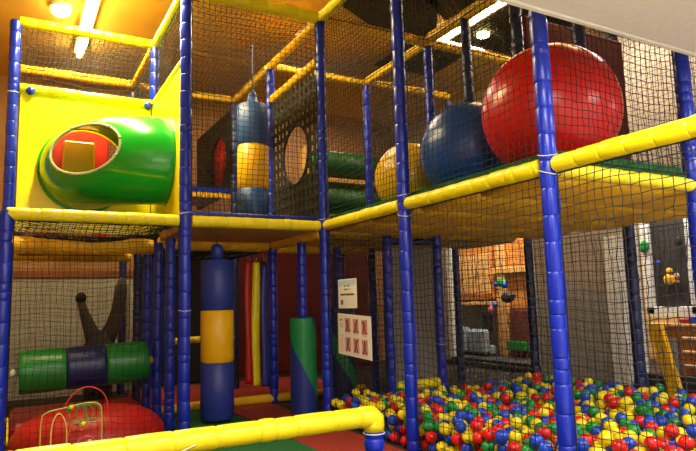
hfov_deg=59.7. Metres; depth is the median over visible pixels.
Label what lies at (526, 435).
ball
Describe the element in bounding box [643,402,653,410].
ball
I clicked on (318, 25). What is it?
post
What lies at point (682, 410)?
ball
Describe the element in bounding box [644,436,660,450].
ball
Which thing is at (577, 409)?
ball
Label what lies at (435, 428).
ball
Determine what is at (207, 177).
panel
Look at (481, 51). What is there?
safety net
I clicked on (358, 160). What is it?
roller
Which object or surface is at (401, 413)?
ball
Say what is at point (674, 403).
ball
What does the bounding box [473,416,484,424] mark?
ball
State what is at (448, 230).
rail
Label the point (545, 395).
ball
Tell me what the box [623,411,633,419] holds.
ball
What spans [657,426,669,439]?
ball
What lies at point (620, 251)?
safety net
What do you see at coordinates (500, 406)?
ball
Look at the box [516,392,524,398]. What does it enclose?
ball
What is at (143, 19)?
ceiling
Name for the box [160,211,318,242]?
platform
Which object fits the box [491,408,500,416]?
ball
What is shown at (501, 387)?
ball
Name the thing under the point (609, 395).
ball
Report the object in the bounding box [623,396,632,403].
ball
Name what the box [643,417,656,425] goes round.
ball
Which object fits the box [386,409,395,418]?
ball
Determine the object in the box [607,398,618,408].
ball
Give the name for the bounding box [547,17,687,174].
safety net
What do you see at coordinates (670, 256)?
safety net
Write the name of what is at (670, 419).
ball
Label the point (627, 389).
ball
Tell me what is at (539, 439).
ball
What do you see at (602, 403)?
ball
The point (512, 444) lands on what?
ball
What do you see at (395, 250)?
pad
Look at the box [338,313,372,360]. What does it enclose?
notice
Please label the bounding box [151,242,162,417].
post
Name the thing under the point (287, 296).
wall
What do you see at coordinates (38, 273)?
trim
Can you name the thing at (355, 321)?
picture
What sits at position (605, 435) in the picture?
ball
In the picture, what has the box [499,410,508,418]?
ball
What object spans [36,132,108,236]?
foam block
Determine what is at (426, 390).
ball
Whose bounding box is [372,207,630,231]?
pad
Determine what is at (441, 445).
ball
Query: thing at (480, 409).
ball
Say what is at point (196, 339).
rail
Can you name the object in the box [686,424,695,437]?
ball
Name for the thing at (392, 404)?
ball
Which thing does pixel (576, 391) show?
ball
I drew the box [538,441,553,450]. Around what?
ball
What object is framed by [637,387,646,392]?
ball
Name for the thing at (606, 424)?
ball
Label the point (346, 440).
floor mat
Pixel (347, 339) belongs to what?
picture
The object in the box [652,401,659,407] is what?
ball
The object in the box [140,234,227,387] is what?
pad
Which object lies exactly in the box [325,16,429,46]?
rail
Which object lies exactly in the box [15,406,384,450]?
rail
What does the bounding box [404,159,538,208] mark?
rail
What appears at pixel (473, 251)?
safety net
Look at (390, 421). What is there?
ball
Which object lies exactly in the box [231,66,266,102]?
rail
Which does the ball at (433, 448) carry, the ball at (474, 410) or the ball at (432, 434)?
the ball at (432, 434)
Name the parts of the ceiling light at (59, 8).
bulb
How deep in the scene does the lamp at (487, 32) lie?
7.16 m
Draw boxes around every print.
[338,279,355,285]
[340,285,353,295]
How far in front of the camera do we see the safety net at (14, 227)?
4.44 m
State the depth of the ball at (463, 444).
3.72 m
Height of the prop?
1.383 m
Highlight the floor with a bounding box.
[7,360,695,450]
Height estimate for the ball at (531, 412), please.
0.077 m
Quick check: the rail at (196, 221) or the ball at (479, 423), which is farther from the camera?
the rail at (196, 221)
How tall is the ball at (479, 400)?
0.078 m
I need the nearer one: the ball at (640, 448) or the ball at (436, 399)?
the ball at (640, 448)
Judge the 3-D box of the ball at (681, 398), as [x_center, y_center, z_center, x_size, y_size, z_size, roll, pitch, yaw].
[2.491,1.319,4.567,0.077,0.078,0.078,1,-8,-22]
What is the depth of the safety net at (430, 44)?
6.90 m
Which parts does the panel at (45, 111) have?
panel, panel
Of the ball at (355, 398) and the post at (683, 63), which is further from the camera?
the ball at (355, 398)
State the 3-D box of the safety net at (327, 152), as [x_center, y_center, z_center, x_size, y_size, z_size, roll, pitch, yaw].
[0.067,-1.054,5.042,0.041,1.889,1.189,2,-8,-29]
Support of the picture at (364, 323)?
attached to the notice at (354, 331)
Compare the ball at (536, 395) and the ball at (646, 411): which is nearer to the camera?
the ball at (646, 411)
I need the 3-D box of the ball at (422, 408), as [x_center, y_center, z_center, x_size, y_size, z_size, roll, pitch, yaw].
[0.562,1.343,4.412,0.077,0.078,0.077,1,-7,-16]
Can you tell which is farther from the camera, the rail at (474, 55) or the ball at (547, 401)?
the rail at (474, 55)
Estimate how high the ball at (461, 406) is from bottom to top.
0.078 m
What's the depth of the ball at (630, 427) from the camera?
3.45 m
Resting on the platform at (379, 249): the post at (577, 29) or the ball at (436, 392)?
the post at (577, 29)
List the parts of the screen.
panel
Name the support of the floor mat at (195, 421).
on the floor
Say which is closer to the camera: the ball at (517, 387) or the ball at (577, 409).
the ball at (577, 409)
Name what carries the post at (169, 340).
on the floor
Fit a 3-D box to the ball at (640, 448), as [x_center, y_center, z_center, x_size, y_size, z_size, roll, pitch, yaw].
[1.500,1.166,3.106,0.077,0.078,0.078,-2,-7,0]
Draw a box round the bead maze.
[39,386,108,445]
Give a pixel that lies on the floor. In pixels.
(285, 404)
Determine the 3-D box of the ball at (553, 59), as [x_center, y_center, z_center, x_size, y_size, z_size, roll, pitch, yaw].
[1.327,-0.740,3.981,0.879,0.885,0.879,1,-8,-19]
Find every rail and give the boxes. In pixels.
[7,207,179,225]
[12,237,153,253]
[13,252,131,261]
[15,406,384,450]
[20,17,152,48]
[21,64,133,88]
[131,48,149,85]
[138,84,231,102]
[152,0,180,46]
[157,237,269,250]
[162,384,364,414]
[175,336,199,344]
[191,215,320,230]
[204,0,320,23]
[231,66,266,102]
[266,23,314,68]
[270,58,314,101]
[270,231,318,249]
[274,64,366,86]
[277,245,369,254]
[306,230,516,248]
[318,0,345,20]
[323,200,398,229]
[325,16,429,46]
[335,220,571,238]
[365,46,422,83]
[369,81,449,98]
[391,237,433,245]
[397,377,440,389]
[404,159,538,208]
[426,0,497,42]
[429,41,510,63]
[550,114,695,171]
[558,165,695,190]
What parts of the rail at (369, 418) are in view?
post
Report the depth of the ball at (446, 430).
3.91 m
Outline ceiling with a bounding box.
[0,0,603,127]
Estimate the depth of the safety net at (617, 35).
5.45 m
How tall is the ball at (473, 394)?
0.078 m
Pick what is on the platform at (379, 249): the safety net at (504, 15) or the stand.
the stand
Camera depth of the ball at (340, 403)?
5.11 m
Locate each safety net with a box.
[4,220,178,450]
[7,254,130,412]
[14,74,129,236]
[14,220,167,242]
[19,28,150,99]
[20,28,147,82]
[133,61,151,236]
[140,93,230,240]
[141,49,264,98]
[142,249,258,259]
[155,3,180,95]
[162,0,308,62]
[191,0,319,220]
[238,102,393,215]
[280,25,416,79]
[322,0,396,219]
[326,213,406,444]
[328,0,487,39]
[330,239,387,409]
[368,44,433,203]
[370,87,445,202]
[374,49,503,94]
[400,0,537,196]
[408,177,557,450]
[434,1,585,58]
[441,240,532,388]
[531,231,634,386]
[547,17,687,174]
[556,137,695,450]
[617,35,695,165]
[634,222,695,397]
[690,56,695,113]
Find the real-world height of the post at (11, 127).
3.679 m
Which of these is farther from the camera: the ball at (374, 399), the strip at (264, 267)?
the strip at (264, 267)
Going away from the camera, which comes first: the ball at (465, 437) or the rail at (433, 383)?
the ball at (465, 437)
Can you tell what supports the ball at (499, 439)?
on the ball at (499, 447)
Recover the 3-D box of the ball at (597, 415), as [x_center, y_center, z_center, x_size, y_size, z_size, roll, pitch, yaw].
[1.630,1.245,3.906,0.077,0.078,0.078,-4,-8,20]
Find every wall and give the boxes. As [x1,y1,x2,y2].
[0,75,392,359]
[239,250,370,376]
[407,33,695,392]
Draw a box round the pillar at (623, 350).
[603,236,634,385]
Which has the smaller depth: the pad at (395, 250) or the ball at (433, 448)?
the ball at (433, 448)
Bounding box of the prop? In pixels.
[75,278,126,400]
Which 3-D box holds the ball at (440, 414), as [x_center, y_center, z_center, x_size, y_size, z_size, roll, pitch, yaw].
[0.669,1.397,4.391,0.077,0.078,0.078,2,-8,-25]
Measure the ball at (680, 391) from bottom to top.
0.078 m
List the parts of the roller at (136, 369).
axle knob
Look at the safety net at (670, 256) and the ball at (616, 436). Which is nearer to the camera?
the ball at (616, 436)
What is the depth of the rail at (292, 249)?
6.75 m
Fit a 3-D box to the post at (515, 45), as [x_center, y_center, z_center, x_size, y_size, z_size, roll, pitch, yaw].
[1.454,-1.202,5.132,0.104,2.119,0.105,4,-9,-40]
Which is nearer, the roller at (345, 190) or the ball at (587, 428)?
the ball at (587, 428)
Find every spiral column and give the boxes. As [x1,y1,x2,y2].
[289,242,317,414]
[332,246,356,399]
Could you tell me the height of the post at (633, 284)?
3.679 m
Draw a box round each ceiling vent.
[375,44,461,74]
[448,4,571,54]
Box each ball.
[331,398,338,406]
[337,400,345,409]
[346,397,351,405]
[350,401,358,407]
[351,388,359,396]
[351,397,359,404]
[361,396,368,404]
[363,389,370,396]
[370,397,378,401]
[375,143,430,200]
[375,401,384,411]
[384,429,392,440]
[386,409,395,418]
[388,394,397,402]
[388,402,397,411]
[388,415,397,425]
[390,432,399,442]
[395,401,403,410]
[395,422,402,432]
[398,409,405,419]
[400,424,404,434]
[400,435,406,446]
[418,396,423,404]
[419,101,504,185]
[419,424,426,434]
[421,405,430,413]
[421,439,430,450]
[422,389,430,395]
[422,410,432,420]
[422,420,433,431]
[426,431,436,442]
[428,443,436,450]
[432,396,441,404]
[432,420,440,431]
[433,405,442,413]
[434,390,441,395]
[436,441,447,450]
[437,413,445,420]
[437,431,443,439]
[439,423,450,435]
[444,432,452,443]
[445,446,456,450]
[447,402,456,411]
[450,385,456,393]
[451,433,462,444]
[452,415,462,425]
[455,401,463,409]
[455,409,465,419]
[455,420,466,432]
[457,391,464,400]
[461,443,473,450]
[462,430,473,443]
[463,404,472,410]
[465,411,474,422]
[469,393,477,401]
[469,408,478,416]
[470,419,482,431]
[472,431,484,444]
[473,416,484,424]
[475,397,483,405]
[478,402,487,408]
[478,407,486,414]
[480,414,490,421]
[481,440,494,450]
[482,43,623,164]
[483,428,495,440]
[484,382,491,389]
[485,419,491,427]
[486,403,496,410]
[490,387,498,392]
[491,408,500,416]
[491,419,503,427]
[493,392,499,399]
[493,423,504,430]
[495,429,508,443]
[497,442,508,450]
[498,404,507,409]
[499,385,506,391]
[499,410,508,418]
[501,393,508,402]
[501,418,510,425]
[505,427,514,433]
[507,441,520,450]
[508,430,521,442]
[510,406,520,414]
[510,417,522,429]
[512,385,520,391]
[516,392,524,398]
[517,409,526,415]
[520,384,527,391]
[521,444,535,450]
[522,414,526,425]
[522,428,532,437]
[523,433,532,442]
[525,372,531,377]
[525,415,533,427]
[526,399,535,404]
[526,404,535,411]
[528,388,536,394]
[528,409,539,418]
[529,434,542,448]
[530,418,541,429]
[531,393,539,402]
[532,373,539,378]
[532,383,540,391]
[535,422,546,432]
[537,426,550,440]
[538,387,547,392]
[538,407,548,417]
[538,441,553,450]
[542,375,550,382]
[542,393,551,401]
[543,403,553,410]
[544,400,553,407]
[547,422,556,434]
[574,389,581,398]
[575,386,583,390]
[575,406,580,413]
[576,419,586,429]
[577,430,589,433]
[577,438,589,450]
[579,392,589,400]
[579,433,593,446]
[584,378,592,383]
[584,401,594,405]
[585,421,597,433]
[587,405,598,416]
[588,445,603,450]
[592,426,603,434]
[593,380,601,387]
[595,400,605,408]
[595,413,606,424]
[596,392,604,399]
[598,431,612,446]
[602,417,613,427]
[603,394,613,402]
[603,420,617,428]
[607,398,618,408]
[608,388,616,393]
[608,426,620,436]
[609,409,618,420]
[612,439,627,450]
[614,433,621,439]
[615,385,622,389]
[615,412,627,423]
[618,398,628,408]
[620,418,631,426]
[620,427,625,432]
[622,430,637,442]
[622,437,636,450]
[623,387,633,396]
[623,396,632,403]
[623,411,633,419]
[624,405,634,414]
[626,425,640,435]
[631,393,641,402]
[633,416,643,427]
[634,445,647,450]
[635,404,646,414]
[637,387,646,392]
[639,432,652,445]
[642,392,649,399]
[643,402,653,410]
[643,410,655,417]
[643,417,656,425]
[643,429,655,436]
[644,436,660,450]
[646,421,658,431]
[648,387,657,394]
[651,392,660,400]
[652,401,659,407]
[655,383,664,392]
[655,416,667,426]
[656,395,666,404]
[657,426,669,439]
[658,410,667,415]
[659,406,669,410]
[659,438,669,449]
[664,412,676,418]
[664,424,679,437]
[664,446,679,450]
[667,418,680,426]
[668,398,678,407]
[668,406,677,411]
[675,396,684,405]
[676,388,686,393]
[678,409,689,417]
[678,427,686,436]
[678,435,694,450]
[681,414,695,426]
[683,404,694,413]
[686,396,695,406]
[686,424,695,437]
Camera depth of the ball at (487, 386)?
5.77 m
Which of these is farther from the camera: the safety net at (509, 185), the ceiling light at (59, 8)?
the ceiling light at (59, 8)
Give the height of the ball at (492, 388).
0.078 m
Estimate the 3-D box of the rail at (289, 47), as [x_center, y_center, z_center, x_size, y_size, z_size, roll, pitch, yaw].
[-0.582,-1.858,6.280,0.100,0.112,1.201,2,-8,-29]
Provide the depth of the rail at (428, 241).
5.93 m
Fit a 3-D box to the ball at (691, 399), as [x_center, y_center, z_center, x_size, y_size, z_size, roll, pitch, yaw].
[2.515,1.291,4.441,0.078,0.078,0.077,-6,-9,34]
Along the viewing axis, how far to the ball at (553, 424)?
3.62 m
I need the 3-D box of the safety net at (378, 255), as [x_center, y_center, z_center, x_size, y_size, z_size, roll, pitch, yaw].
[0.099,0.900,5.523,0.569,1.549,0.038,2,-8,-29]
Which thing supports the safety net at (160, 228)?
attached to the rail at (17, 213)
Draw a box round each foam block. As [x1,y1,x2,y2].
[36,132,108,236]
[59,140,94,235]
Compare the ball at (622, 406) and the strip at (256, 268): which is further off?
the strip at (256, 268)
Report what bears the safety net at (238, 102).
attached to the post at (234, 138)
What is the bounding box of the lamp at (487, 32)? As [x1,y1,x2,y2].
[477,31,488,38]
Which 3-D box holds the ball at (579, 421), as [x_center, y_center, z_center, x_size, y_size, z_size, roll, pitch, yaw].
[1.486,1.268,3.857,0.077,0.077,0.078,-2,-7,3]
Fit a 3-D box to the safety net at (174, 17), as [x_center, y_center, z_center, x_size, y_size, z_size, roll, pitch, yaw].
[-1.659,-1.609,5.622,0.036,0.549,1.149,2,-8,-29]
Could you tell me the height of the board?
0.720 m
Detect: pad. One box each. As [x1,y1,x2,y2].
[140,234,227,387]
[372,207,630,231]
[391,247,437,392]
[421,193,685,223]
[482,177,686,211]
[522,15,630,160]
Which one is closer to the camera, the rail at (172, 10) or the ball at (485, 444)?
the ball at (485, 444)
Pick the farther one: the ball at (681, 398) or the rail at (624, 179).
the ball at (681, 398)
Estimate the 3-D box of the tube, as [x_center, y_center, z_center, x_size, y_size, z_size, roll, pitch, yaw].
[-2.126,-0.579,5.332,1.057,0.822,1.063,2,-8,-29]
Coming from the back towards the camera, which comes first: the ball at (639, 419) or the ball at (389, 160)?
the ball at (389, 160)
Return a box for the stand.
[301,146,375,189]
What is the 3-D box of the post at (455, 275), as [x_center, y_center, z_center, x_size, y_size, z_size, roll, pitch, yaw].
[1.366,0.145,7.778,0.098,3.629,0.098,1,-7,-18]
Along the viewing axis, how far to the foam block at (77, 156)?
5.85 m
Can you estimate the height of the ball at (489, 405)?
0.078 m
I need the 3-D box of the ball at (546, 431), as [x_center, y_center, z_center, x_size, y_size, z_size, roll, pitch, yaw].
[1.101,1.168,3.409,0.077,0.078,0.077,0,-7,-11]
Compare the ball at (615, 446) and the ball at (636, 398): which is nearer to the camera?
the ball at (615, 446)
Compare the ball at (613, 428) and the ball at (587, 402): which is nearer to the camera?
the ball at (613, 428)
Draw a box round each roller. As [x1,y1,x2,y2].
[10,341,152,394]
[312,150,381,180]
[328,187,381,213]
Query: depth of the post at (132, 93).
7.22 m
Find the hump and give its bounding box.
[6,403,165,450]
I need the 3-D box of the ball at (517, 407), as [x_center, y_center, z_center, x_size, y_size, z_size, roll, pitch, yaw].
[1.234,1.363,4.460,0.077,0.078,0.078,-7,-9,37]
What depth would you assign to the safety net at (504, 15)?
3.85 m
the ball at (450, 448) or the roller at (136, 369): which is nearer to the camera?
the ball at (450, 448)
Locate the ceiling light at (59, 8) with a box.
[49,0,71,17]
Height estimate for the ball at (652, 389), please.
0.078 m
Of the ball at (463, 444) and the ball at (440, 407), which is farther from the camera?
the ball at (440, 407)
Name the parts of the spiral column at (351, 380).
post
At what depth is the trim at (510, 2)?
3.27 m
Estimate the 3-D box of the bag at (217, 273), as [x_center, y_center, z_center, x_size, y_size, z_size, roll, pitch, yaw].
[-1.163,0.884,5.398,0.291,1.620,0.292,2,-8,-29]
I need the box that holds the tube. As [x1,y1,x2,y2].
[36,116,175,210]
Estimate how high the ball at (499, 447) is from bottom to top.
0.078 m
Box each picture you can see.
[345,318,350,331]
[345,337,350,351]
[353,319,358,333]
[353,338,358,353]
[361,320,367,334]
[362,340,367,354]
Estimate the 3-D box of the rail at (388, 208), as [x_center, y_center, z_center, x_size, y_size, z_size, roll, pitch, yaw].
[0.095,-0.073,4.919,0.099,0.097,1.179,2,-8,-29]
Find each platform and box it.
[15,235,145,239]
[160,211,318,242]
[192,186,230,206]
[329,151,686,251]
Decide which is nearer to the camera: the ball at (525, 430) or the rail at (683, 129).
the rail at (683, 129)
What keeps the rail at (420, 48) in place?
attached to the post at (366, 139)
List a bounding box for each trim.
[13,271,132,276]
[495,0,695,56]
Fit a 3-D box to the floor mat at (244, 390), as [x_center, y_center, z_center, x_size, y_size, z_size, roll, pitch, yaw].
[-1.260,1.971,7.221,2.400,0.012,1.880,2,-8,-29]
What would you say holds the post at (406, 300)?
on the floor
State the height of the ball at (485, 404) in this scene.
0.078 m
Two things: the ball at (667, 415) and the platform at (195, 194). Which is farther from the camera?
the platform at (195, 194)
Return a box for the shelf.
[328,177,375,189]
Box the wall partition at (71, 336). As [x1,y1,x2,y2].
[8,277,133,400]
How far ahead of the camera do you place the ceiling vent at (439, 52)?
7.99 m
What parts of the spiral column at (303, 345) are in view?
post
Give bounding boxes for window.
[446,238,540,373]
[634,218,695,390]
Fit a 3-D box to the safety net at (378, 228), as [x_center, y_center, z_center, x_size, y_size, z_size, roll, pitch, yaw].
[0.119,0.786,4.812,0.041,1.639,1.189,2,-8,-29]
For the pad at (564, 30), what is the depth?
5.57 m
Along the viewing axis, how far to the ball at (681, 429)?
3.50 m
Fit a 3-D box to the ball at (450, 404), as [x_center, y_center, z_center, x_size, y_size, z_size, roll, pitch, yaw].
[0.797,1.388,4.639,0.077,0.078,0.077,4,-9,-36]
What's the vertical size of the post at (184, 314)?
3.679 m
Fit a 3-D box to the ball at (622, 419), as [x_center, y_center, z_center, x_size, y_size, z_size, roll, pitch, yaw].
[1.706,1.222,3.728,0.078,0.078,0.077,-2,-7,5]
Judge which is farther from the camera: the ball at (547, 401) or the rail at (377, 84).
the rail at (377, 84)
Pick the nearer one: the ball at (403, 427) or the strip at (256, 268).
the ball at (403, 427)
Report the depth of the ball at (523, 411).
4.35 m
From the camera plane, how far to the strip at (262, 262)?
6.33 m
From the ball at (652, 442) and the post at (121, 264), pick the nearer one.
the ball at (652, 442)
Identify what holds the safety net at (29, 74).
hanging from the rail at (29, 71)
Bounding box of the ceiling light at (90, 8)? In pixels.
[73,0,100,57]
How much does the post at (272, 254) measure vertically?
3.629 m
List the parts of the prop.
knob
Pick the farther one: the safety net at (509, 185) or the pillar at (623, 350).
the pillar at (623, 350)
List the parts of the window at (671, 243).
sill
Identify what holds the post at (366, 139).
on the floor
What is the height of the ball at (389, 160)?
0.630 m
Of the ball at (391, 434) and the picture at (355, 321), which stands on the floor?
the ball at (391, 434)
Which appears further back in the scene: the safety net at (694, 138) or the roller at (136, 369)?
the roller at (136, 369)
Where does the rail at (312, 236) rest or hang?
attached to the post at (272, 254)
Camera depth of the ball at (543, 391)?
5.26 m
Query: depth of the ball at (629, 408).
4.25 m
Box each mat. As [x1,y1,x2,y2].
[9,397,143,434]
[124,376,322,409]
[162,411,248,429]
[209,438,317,450]
[234,403,404,450]
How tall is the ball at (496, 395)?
0.077 m
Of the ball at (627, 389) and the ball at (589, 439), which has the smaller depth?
the ball at (589, 439)
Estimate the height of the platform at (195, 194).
0.130 m
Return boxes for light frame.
[437,2,505,50]
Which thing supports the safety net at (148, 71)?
hanging from the rail at (136, 79)
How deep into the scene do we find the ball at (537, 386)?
5.34 m
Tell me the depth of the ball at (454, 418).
3.96 m
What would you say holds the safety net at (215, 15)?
on the rail at (196, 221)
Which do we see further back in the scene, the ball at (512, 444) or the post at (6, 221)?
the post at (6, 221)
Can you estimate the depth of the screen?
6.04 m
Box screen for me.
[272,71,318,217]
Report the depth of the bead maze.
4.07 m
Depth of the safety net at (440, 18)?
5.64 m
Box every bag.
[200,234,233,421]
[237,45,268,214]
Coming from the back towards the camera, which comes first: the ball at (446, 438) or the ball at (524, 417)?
the ball at (524, 417)
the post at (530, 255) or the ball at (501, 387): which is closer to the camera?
the ball at (501, 387)
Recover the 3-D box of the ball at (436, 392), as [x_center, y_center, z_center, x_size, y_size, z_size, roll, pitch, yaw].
[0.789,1.471,5.282,0.077,0.078,0.077,4,-9,-36]
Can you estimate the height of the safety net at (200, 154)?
1.839 m
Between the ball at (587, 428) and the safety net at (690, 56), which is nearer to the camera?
the ball at (587, 428)
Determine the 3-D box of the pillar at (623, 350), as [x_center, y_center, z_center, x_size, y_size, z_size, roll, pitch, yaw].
[3.124,0.974,7.016,0.080,1.700,0.220,2,-8,-29]
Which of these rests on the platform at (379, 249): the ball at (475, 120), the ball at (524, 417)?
the ball at (475, 120)
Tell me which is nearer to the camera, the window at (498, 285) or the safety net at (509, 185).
the safety net at (509, 185)
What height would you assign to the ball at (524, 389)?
0.078 m
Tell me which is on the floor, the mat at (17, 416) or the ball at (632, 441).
the mat at (17, 416)
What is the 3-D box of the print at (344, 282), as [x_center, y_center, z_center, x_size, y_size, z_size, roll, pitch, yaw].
[-0.010,0.472,5.026,0.001,0.043,0.290,2,-8,-29]
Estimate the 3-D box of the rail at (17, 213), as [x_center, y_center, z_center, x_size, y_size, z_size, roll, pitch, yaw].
[-1.877,-0.063,4.556,1.200,0.096,0.100,2,-8,-29]
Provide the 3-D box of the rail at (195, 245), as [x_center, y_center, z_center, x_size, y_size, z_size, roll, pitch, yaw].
[-1.364,0.195,6.249,1.150,0.126,0.130,2,-8,-29]
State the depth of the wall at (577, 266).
7.33 m
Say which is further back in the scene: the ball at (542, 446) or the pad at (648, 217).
the pad at (648, 217)
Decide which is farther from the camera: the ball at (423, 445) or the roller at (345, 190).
the roller at (345, 190)
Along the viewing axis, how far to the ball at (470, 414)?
4.13 m
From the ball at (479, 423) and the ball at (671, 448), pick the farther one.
the ball at (479, 423)
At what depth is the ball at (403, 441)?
4.25 m
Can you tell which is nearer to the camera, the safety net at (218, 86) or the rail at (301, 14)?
the rail at (301, 14)
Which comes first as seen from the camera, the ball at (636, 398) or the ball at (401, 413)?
the ball at (401, 413)
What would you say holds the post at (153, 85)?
on the panel at (45, 111)
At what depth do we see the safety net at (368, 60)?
6.56 m
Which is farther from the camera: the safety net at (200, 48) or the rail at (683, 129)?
the safety net at (200, 48)
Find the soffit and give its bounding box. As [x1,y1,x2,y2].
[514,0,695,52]
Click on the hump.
(122, 410)
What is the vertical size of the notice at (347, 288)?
0.240 m
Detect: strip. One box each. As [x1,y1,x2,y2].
[244,257,253,383]
[252,257,260,385]
[260,257,269,386]
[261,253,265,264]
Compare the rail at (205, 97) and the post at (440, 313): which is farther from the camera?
the rail at (205, 97)
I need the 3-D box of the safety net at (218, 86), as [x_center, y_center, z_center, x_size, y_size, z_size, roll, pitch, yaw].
[-1.720,-1.695,7.036,1.159,0.105,1.159,2,-8,-29]
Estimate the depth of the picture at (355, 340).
4.85 m
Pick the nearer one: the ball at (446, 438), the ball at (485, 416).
the ball at (446, 438)
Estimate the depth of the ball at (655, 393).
4.66 m
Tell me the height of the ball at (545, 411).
0.078 m
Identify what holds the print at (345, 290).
attached to the notice at (347, 288)
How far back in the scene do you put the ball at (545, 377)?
6.02 m
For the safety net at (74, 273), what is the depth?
6.28 m
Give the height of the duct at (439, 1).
0.200 m
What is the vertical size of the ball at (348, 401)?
0.078 m
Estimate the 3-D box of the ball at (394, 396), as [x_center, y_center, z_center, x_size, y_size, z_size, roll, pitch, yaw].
[0.368,1.414,4.937,0.078,0.078,0.077,-4,-7,17]
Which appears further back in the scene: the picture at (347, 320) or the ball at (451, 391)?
the ball at (451, 391)
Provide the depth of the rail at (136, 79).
6.70 m
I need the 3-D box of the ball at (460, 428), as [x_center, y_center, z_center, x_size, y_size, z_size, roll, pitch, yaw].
[0.713,1.276,3.846,0.077,0.077,0.077,-8,-10,43]
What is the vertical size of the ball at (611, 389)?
0.078 m
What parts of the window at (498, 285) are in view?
sill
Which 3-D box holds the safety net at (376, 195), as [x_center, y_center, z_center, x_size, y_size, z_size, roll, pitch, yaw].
[0.795,-0.756,7.586,1.159,1.889,0.036,2,-8,-29]
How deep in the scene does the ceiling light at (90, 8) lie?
6.54 m
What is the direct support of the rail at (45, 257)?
attached to the rail
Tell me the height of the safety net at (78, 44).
0.549 m
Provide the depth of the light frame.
6.79 m
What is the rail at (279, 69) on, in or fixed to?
attached to the post at (366, 139)
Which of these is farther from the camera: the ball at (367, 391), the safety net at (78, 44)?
the safety net at (78, 44)
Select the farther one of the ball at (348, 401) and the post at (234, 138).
the post at (234, 138)
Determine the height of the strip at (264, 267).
1.297 m
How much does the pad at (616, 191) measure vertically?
0.094 m
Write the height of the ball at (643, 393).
0.077 m
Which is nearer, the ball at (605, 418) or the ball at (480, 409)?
the ball at (605, 418)
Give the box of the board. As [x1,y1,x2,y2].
[648,323,682,396]
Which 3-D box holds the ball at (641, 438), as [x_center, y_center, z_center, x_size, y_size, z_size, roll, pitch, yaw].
[1.572,1.126,3.194,0.077,0.078,0.077,0,-7,-15]
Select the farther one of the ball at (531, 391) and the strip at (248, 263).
the strip at (248, 263)
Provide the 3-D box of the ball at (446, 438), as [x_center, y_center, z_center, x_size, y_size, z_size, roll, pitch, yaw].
[0.664,1.387,3.960,0.077,0.078,0.077,-1,-7,-4]
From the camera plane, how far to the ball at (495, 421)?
3.75 m
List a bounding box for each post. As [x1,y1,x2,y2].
[0,209,13,450]
[2,19,21,387]
[117,262,126,394]
[127,92,136,236]
[131,254,141,403]
[141,254,151,408]
[150,46,159,99]
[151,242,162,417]
[163,238,175,430]
[178,0,191,429]
[231,102,238,388]
[266,68,278,402]
[315,21,333,411]
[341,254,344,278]
[363,85,379,391]
[383,235,396,391]
[390,0,420,450]
[423,46,446,390]
[444,99,464,381]
[460,17,473,101]
[509,5,523,56]
[523,238,540,372]
[528,10,576,450]
[572,23,586,48]
[606,32,647,389]
[671,51,695,299]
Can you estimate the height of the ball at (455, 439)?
0.078 m
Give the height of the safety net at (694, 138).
1.639 m
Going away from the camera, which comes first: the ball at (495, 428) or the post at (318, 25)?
the ball at (495, 428)
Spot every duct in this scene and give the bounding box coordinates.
[341,0,437,36]
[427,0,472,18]
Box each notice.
[338,278,356,307]
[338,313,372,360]
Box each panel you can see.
[16,61,180,234]
[197,110,230,209]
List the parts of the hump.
edge strip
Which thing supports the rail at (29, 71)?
attached to the post at (132, 93)

